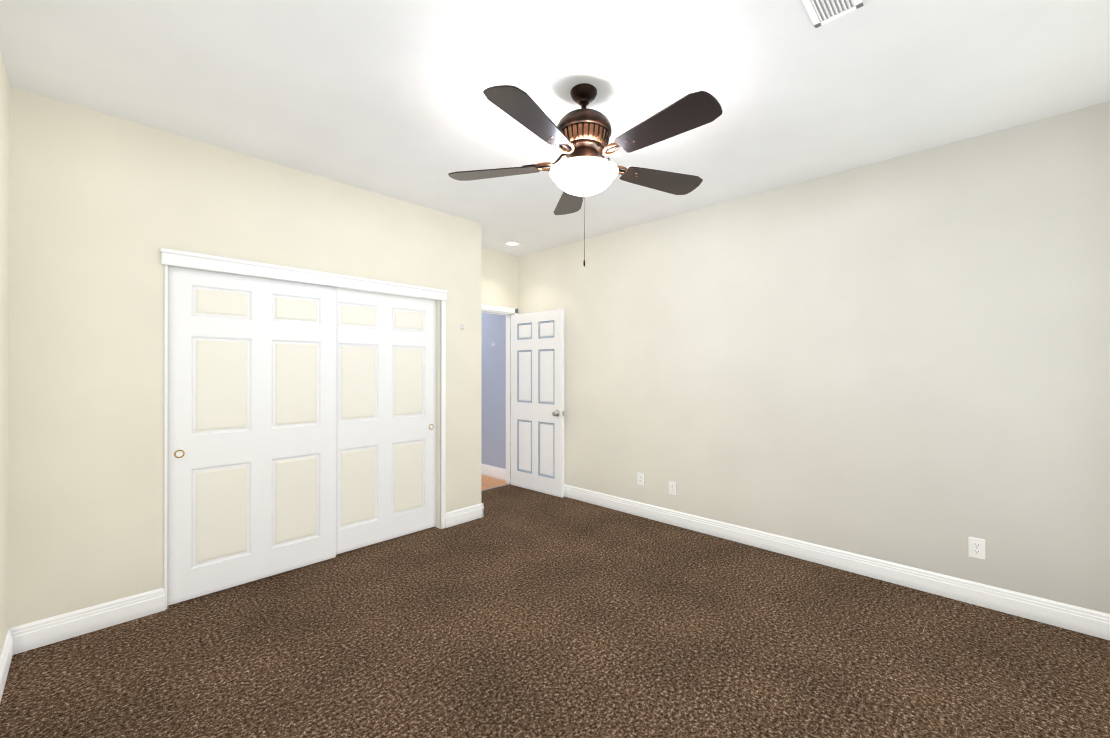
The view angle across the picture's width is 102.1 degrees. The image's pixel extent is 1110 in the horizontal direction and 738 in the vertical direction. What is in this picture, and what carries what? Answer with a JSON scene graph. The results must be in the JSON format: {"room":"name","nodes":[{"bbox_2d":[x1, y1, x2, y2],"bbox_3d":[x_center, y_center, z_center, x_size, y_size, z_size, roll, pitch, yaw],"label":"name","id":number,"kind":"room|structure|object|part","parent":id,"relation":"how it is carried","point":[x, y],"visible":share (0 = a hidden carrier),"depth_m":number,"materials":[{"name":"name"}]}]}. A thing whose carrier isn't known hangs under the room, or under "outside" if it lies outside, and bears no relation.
{"room":"empty bedroom","nodes":[
{"label":"empty bedroom","id":0,"kind":"room"},
{"bbox_2d":[0,51,9,652],"bbox_3d":[-1.449,0.002,0.962,4.940,2.740,0.100,0,0,44],"label":"wall","id":1,"kind":"structure","parent":0,"point":[4,251],"depth_m":2.04,"materials":[{"name":"beige paint"}]},
{"bbox_2d":[0,628,12,702],"bbox_3d":[-1.160,1.307,0.761,4.050,0.128,0.016,0,0,44],"label":"baseboard","id":2,"kind":"structure","parent":1,"relation":"attached to","point":[6,654],"depth_m":2.00,"materials":[{"name":"white wood"}]},
{"bbox_2d":[8,86,481,627],"bbox_3d":[-1.694,0.008,3.209,0.100,2.740,2.810,0,0,44],"label":"wall","id":3,"kind":"structure","parent":0,"point":[104,208],"depth_m":2.44,"materials":[{"name":"beige paint"}]},
{"bbox_2d":[9,587,164,654],"bbox_3d":[-2.426,1.312,2.356,0.016,0.128,0.570,0,0,44],"label":"baseboard","id":4,"kind":"structure","parent":3,"relation":"attached to","point":[43,632],"depth_m":2.33,"materials":[{"name":"white wood"}]},
{"bbox_2d":[167,265,335,605],"bbox_3d":[-1.923,0.378,2.933,0.036,1.975,0.930,0,0,44],"label":"closet door","id":5,"kind":"structure","parent":3,"relation":"in","point":[251,428],"depth_m":2.87,"materials":[{"name":"white paint"}]},
{"bbox_2d":[160,248,447,609],"bbox_3d":[-1.590,0.347,3.222,0.032,2.062,1.882,0,0,44],"label":"trim","id":6,"kind":"structure","parent":3,"relation":"attached to","point":[177,258],"depth_m":2.99,"materials":[{"name":"white wood"}]},
{"bbox_2d":[336,287,436,554],"bbox_3d":[-1.365,0.379,3.584,0.036,1.975,0.930,0,0,44],"label":"closet door","id":7,"kind":"structure","parent":3,"relation":"in","point":[386,416],"depth_m":3.57,"materials":[{"name":"white paint"}]},
{"bbox_2d":[445,503,483,527],"bbox_3d":[-0.812,1.316,4.044,0.016,0.128,0.411,0,0,44],"label":"baseboard","id":8,"kind":"structure","parent":3,"relation":"attached to","point":[462,515],"depth_m":4.03,"materials":[{"name":"white wood"}]},
{"bbox_2d":[481,475,507,489],"bbox_3d":[-2.252,1.410,5.399,2.480,0.047,2.710,0,0,44],"label":"floor","id":9,"kind":"structure","parent":0,"point":[487,482],"depth_m":5.48,"materials":[{"name":"brown wood"}]},
{"bbox_2d":[481,484,509,490],"bbox_3d":[-0.827,1.386,5.095,0.030,0.014,0.820,0,0,44],"label":"threshold","id":10,"kind":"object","parent":9,"relation":"on","point":[495,487],"depth_m":5.22,"materials":[{"name":"grey metal"}]},
{"bbox_2d":[482,248,517,308],"bbox_3d":[-0.886,0.013,5.037,0.120,2.740,1.150,0,0,44],"label":"wall","id":11,"kind":"structure","parent":0,"point":[500,279],"depth_m":5.21,"materials":[{"name":"beige paint"}]},
{"bbox_2d":[482,304,517,483],"bbox_3d":[-0.832,0.330,5.107,0.168,2.107,0.970,0,0,44],"label":"trim","id":12,"kind":"structure","parent":11,"relation":"attached to","point":[499,310],"depth_m":5.38,"materials":[{"name":"white wood"}]},
{"bbox_2d":[511,309,563,497],"bbox_3d":[-0.215,0.366,5.062,0.821,2.010,0.149,0,0,42],"label":"entry door","id":13,"kind":"structure","parent":12,"relation":"attached to","point":[537,401],"depth_m":5.01,"materials":[{"name":"white paint"}]},
{"bbox_2d":[0,484,1109,737],"bbox_3d":[-0.059,1.401,2.368,4.880,0.050,4.060,0,0,44],"label":"floor carpet","id":14,"kind":"object","parent":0,"point":[518,612],"visible":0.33,"depth_m":2.17,"materials":[{"name":"brown carpet"}]},
{"bbox_2d":[0,0,1109,256],"bbox_3d":[-0.081,-1.414,2.396,4.940,0.100,4.060,0,0,44],"label":"ceiling","id":15,"kind":"structure","parent":0,"point":[384,98],"depth_m":2.12,"materials":[{"name":"white paint"}]},
{"bbox_2d":[504,241,519,245],"bbox_3d":[-0.461,-1.352,4.835,0.176,0.012,0.176,0,0,44],"label":"recessed light","id":16,"kind":"object","parent":15,"relation":"in","point":[512,243],"visible":1,"depth_m":4.84,"materials":[{"name":"white"}]},
{"bbox_2d":[448,83,722,266],"bbox_3d":[0.161,-0.934,2.167,1.318,0.862,1.347,0,0,44],"label":"fan","id":17,"kind":"object","parent":15,"relation":"hanging from","point":[586,167],"visible":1,"depth_m":2.09,"materials":[{"name":"brown wood"}]},
{"bbox_3d":[0.141,-0.914,2.203,0.342,0.106,0.342,0,0,44],"label":"lamp shade","id":18,"kind":"part","parent":17,"relation":"part of","materials":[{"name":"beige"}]},
{"bbox_2d":[802,0,863,27],"bbox_3d":[0.971,-1.361,1.601,0.160,0.011,0.360,0,0,44],"label":"ceiling vent","id":19,"kind":"object","parent":15,"relation":"in","point":[814,14],"visible":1,"depth_m":1.69,"materials":[{"name":"white metal"}]},
{"bbox_2d":[481,101,1109,613],"bbox_3d":[0.413,0.012,4.660,7.360,2.740,0.100,0,0,44],"label":"wall","id":20,"kind":"structure","parent":0,"point":[904,359],"depth_m":2.96,"materials":[{"name":"paint"}]},
{"bbox_2d":[481,464,505,480],"bbox_3d":[-1.383,1.316,6.294,2.300,0.140,0.016,0,0,44],"label":"baseboard","id":21,"kind":"structure","parent":20,"relation":"attached to","point":[493,472],"depth_m":5.71,"materials":[{"name":"white wood"}]},
{"bbox_2d":[637,472,643,485],"bbox_3d":[0.802,1.031,4.210,0.072,0.117,0.009,0,0,44],"label":"electrical outlet","id":22,"kind":"object","parent":20,"relation":"attached to","point":[640,478],"visible":1,"depth_m":4.21,"materials":[{"name":"white plastic"}]},
{"bbox_2d":[669,481,675,494],"bbox_3d":[1.041,1.055,3.982,0.072,0.117,0.009,0,0,44],"label":"electrical outlet","id":23,"kind":"object","parent":20,"relation":"attached to","point":[672,487],"visible":1,"depth_m":3.98,"materials":[{"name":"white plastic"}]},
{"bbox_2d":[564,484,1109,639],"bbox_3d":[1.255,1.315,3.771,4.720,0.128,0.016,0,0,44],"label":"baseboard","id":24,"kind":"structure","parent":20,"relation":"attached to","point":[1071,617],"depth_m":2.91,"materials":[{"name":"white wood"}]},
{"bbox_2d":[968,537,984,559],"bbox_3d":[2.464,1.046,2.620,0.072,0.117,0.009,0,0,44],"label":"electrical outlet","id":25,"kind":"object","parent":20,"relation":"attached to","point":[976,547],"visible":1,"depth_m":2.62,"materials":[{"name":"white plastic"}]}
]}

